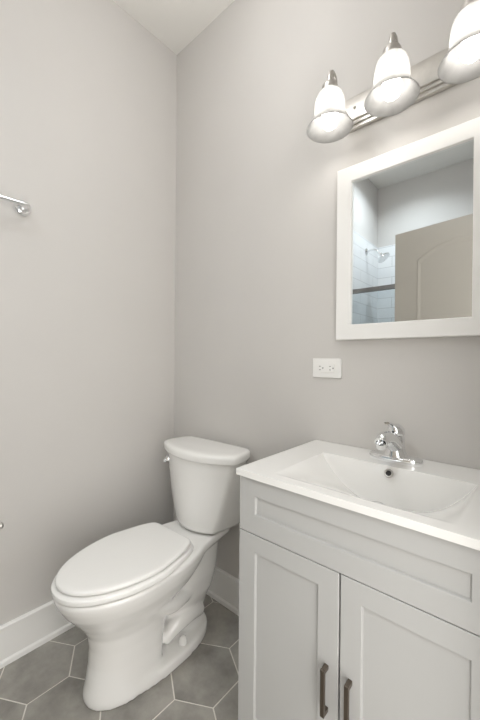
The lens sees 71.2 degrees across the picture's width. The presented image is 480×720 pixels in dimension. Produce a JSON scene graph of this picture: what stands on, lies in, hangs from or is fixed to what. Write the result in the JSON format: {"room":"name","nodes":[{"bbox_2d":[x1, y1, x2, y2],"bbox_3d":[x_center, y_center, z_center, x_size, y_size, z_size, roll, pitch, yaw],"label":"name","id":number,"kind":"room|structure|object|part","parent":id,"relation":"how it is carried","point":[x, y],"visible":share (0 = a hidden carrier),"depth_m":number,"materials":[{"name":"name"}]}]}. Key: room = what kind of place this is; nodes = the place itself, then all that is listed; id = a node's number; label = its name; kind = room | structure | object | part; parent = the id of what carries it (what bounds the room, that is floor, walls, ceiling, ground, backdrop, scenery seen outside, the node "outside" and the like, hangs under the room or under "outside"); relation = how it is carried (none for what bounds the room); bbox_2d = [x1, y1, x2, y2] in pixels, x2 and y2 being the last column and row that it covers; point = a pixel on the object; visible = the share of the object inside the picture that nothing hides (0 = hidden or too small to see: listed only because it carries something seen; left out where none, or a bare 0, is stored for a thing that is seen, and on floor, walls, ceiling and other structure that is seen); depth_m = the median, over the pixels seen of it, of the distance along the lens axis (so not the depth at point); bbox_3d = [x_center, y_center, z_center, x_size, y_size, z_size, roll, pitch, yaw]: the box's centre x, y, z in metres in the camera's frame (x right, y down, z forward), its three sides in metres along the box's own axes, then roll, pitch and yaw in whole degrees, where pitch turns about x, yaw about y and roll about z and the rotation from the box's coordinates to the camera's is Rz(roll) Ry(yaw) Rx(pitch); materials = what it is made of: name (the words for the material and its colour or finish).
{"room":"bathroom","nodes":[
{"label":"bathroom","id":0,"kind":"room"},
{"bbox_2d":[0,0,176,625],"bbox_3d":[-1.165,-0.279,1.077,0.100,2.904,2.490,1,0,41],"label":"wall","id":1,"kind":"structure","parent":0,"point":[88,94],"depth_m":1.50,"materials":[{"name":"paint"}]},
{"bbox_2d":[0,194,30,216],"bbox_3d":[-1.048,-0.603,1.085,0.058,0.063,0.676,1,0,41],"label":"towel bar","id":2,"kind":"object","parent":1,"relation":"attached to","point":[21,207],"visible":1,"depth_m":1.30,"materials":[{"name":"silver metal"}]},
{"bbox_3d":[-0.845,-0.602,1.315,0.057,0.063,0.063,1,0,41],"label":"post","id":3,"kind":"part","parent":2,"relation":"part of","materials":[{"name":"silver metal"}]},
{"bbox_2d":[0,600,74,668],"bbox_3d":[-0.889,1.099,1.314,0.021,0.151,1.560,1,0,41],"label":"baseboard","id":4,"kind":"structure","parent":1,"relation":"attached to","point":[27,632],"depth_m":1.35,"materials":[{"name":"white paint"}]},
{"bbox_2d":[0,594,238,719],"bbox_3d":[-0.521,1.220,0.502,1.850,0.080,2.490,1,0,41],"label":"floor","id":5,"kind":"structure","parent":0,"point":[47,682],"depth_m":1.22,"materials":[{"name":"grey tile"}]},
{"bbox_2d":[51,436,250,710],"bbox_3d":[-0.345,0.786,1.344,0.468,0.787,0.754,1,0,39],"label":"toilet","id":6,"kind":"object","parent":5,"relation":"on","point":[137,594],"visible":0.99,"depth_m":1.24,"materials":[{"name":"ceramic"}]},
{"bbox_3d":[-0.429,0.746,1.240,0.367,0.021,0.488,1,0,39],"label":"seat","id":7,"kind":"part","parent":6,"relation":"part of","materials":[{"name":"plastic"}]},
{"bbox_3d":[-0.429,0.724,1.240,0.343,0.017,0.464,1,0,39],"label":"seat lid","id":8,"kind":"part","parent":6,"relation":"part of","materials":[{"name":"plastic"}]},
{"bbox_3d":[-0.356,0.967,1.333,0.356,0.424,0.714,1,0,39],"label":"bowl","id":9,"kind":"part","parent":6,"relation":"part of","materials":[{"name":"ceramic"}]},
{"bbox_3d":[-0.354,0.476,1.624,0.036,0.035,0.035,0,0,-15],"label":"flush lever","id":10,"kind":"part","parent":6,"relation":"part of","materials":[{"name":"silver metal"}]},
{"bbox_3d":[-0.174,0.593,1.549,0.431,0.320,0.217,1,0,39],"label":"tank","id":11,"kind":"part","parent":6,"relation":"part of","materials":[{"name":"ceramic"}]},
{"bbox_3d":[-0.176,0.413,1.544,0.468,0.040,0.232,1,0,39],"label":"tank lid","id":12,"kind":"part","parent":6,"relation":"part of","materials":[{"name":"ceramic"}]},
{"bbox_2d":[238,476,479,719],"bbox_3d":[0.367,0.758,0.925,0.610,0.855,0.476,1,0,41],"label":"vanity cabinet","id":13,"kind":"object","parent":5,"relation":"on","point":[345,614],"visible":0.91,"depth_m":0.75,"materials":[{"name":"white paint"}]},
{"bbox_3d":[0.115,0.787,0.872,0.303,0.603,0.018,1,0,41],"label":"door","id":14,"kind":"part","parent":13,"relation":"part of","materials":[{"name":"white paint"}]},
{"bbox_3d":[0.195,0.764,0.775,0.010,0.108,0.023,1,0,41],"label":"handle","id":15,"kind":"part","parent":13,"relation":"part of","materials":[{"name":"brown metal"}]},
{"bbox_3d":[0.237,0.764,0.737,0.010,0.108,0.023,1,0,41],"label":"handle","id":16,"kind":"part","parent":13,"relation":"part of","materials":[{"name":"brown metal"}]},
{"bbox_2d":[236,440,479,550],"bbox_3d":[0.375,0.375,0.930,0.620,0.124,0.465,1,0,41],"label":"vanity sink","id":17,"kind":"object","parent":13,"relation":"in","point":[436,499],"visible":0.97,"depth_m":0.94,"materials":[{"name":"ceramic"}]},
{"bbox_2d":[369,422,422,466],"bbox_3d":[0.446,0.247,1.001,0.156,0.132,0.174,1,0,41],"label":"faucet","id":18,"kind":"object","parent":17,"relation":"on","point":[392,441],"visible":1,"depth_m":1.01,"materials":[{"name":"silver metal"}]},
{"bbox_3d":[0.441,0.247,0.996,0.048,0.080,0.153,1,0,41],"label":"spout","id":19,"kind":"part","parent":18,"relation":"part of","materials":[{"name":"silver metal"}]},
{"bbox_3d":[0.467,0.207,1.025,0.052,0.051,0.110,1,0,41],"label":"lever handle","id":20,"kind":"part","parent":18,"relation":"part of","materials":[{"name":"silver metal"}]},
{"bbox_3d":[0.483,0.304,1.044,0.156,0.020,0.059,1,0,41],"label":"plate","id":21,"kind":"part","parent":18,"relation":"part of","materials":[{"name":"silver metal"}]},
{"bbox_3d":[0.234,0.408,0.770,0.610,0.154,0.018,1,0,41],"label":"drawer","id":22,"kind":"part","parent":13,"relation":"part of","materials":[{"name":"white paint"}]},
{"bbox_3d":[0.345,0.790,0.669,0.303,0.603,0.018,1,0,41],"label":"door","id":23,"kind":"part","parent":13,"relation":"part of","materials":[{"name":"white paint"}]},
{"bbox_2d":[113,0,233,54],"bbox_3d":[-0.496,-1.764,0.495,1.850,0.080,2.490,1,0,41],"label":"ceiling","id":24,"kind":"structure","parent":0,"point":[175,23],"depth_m":1.68,"materials":[{"name":"paint"}]},
{"bbox_2d":[173,0,479,578],"bbox_3d":[0.320,-0.268,1.361,1.750,2.904,0.100,1,0,41],"label":"wall","id":25,"kind":"structure","parent":0,"point":[256,234],"depth_m":1.40,"materials":[{"name":"paint"}]},
{"bbox_2d":[207,566,238,615],"bbox_3d":[-0.044,1.105,1.594,0.892,0.151,0.021,1,0,41],"label":"baseboard","id":26,"kind":"structure","parent":25,"relation":"attached to","point":[224,587],"depth_m":1.61,"materials":[{"name":"white paint"}]},
{"bbox_2d":[313,358,341,377],"bbox_3d":[0.330,0.031,1.277,0.118,0.074,0.009,1,0,41],"label":"power outlet","id":27,"kind":"object","parent":25,"relation":"attached to","point":[322,367],"visible":1,"depth_m":1.27,"materials":[{"name":"plastic"}]},
{"bbox_2d":[318,364,334,372],"bbox_3d":[0.329,0.031,1.276,0.067,0.033,0.004,1,0,41],"label":"receptacle","id":28,"kind":"object","parent":27,"relation":"attached to","point":[322,368],"depth_m":1.27,"materials":[{"name":"plastic"}]},
{"bbox_2d":[307,0,479,142],"bbox_3d":[0.470,-0.869,1.014,0.542,0.204,0.223,1,0,41],"label":"vanity light","id":29,"kind":"object","parent":25,"relation":"attached to","point":[397,86],"visible":1,"depth_m":1.01,"materials":[{"name":"white glass"}]},
{"bbox_3d":[0.299,-0.828,1.116,0.055,0.117,0.055,1,0,41],"label":"bulb","id":30,"kind":"part","parent":29,"relation":"part of","materials":[{"name":"white glass"}]},
{"bbox_3d":[0.299,-0.831,1.116,0.150,0.123,0.150,1,0,41],"label":"lamp shade","id":31,"kind":"part","parent":29,"relation":"part of","materials":[{"name":"white glass"}]},
{"bbox_3d":[0.340,-0.924,1.161,0.016,0.098,0.138,1,0,41],"label":"arm","id":32,"kind":"part","parent":29,"relation":"part of","materials":[{"name":"silver metal"}]},
{"bbox_3d":[0.446,-0.826,0.986,0.055,0.117,0.055,1,0,41],"label":"bulb","id":33,"kind":"part","parent":29,"relation":"part of","materials":[{"name":"white glass"}]},
{"bbox_3d":[0.446,-0.829,0.986,0.150,0.123,0.150,1,0,41],"label":"lamp shade","id":34,"kind":"part","parent":29,"relation":"part of","materials":[{"name":"white glass"}]},
{"bbox_3d":[0.487,-0.922,1.032,0.016,0.098,0.138,1,0,41],"label":"arm","id":35,"kind":"part","parent":29,"relation":"part of","materials":[{"name":"silver metal"}]},
{"bbox_3d":[0.537,-0.882,1.089,0.400,0.114,0.020,1,0,41],"label":"plate","id":36,"kind":"part","parent":29,"relation":"part of","materials":[{"name":"silver metal"}]},
{"bbox_3d":[0.593,-0.828,0.857,0.150,0.123,0.150,1,0,41],"label":"lamp shade","id":37,"kind":"part","parent":29,"relation":"part of","materials":[{"name":"white glass"}]},
{"bbox_3d":[0.593,-0.825,0.857,0.055,0.117,0.055,1,0,41],"label":"bulb","id":38,"kind":"part","parent":29,"relation":"part of","materials":[{"name":"white glass"}]},
{"bbox_2d":[336,117,479,339],"bbox_3d":[0.536,-0.379,1.082,0.466,0.616,0.029,1,0,41],"label":"framed mirror","id":39,"kind":"object","parent":25,"relation":"attached to","point":[408,260],"visible":1,"depth_m":1.06,"materials":[{"name":"mirror"}]}
]}

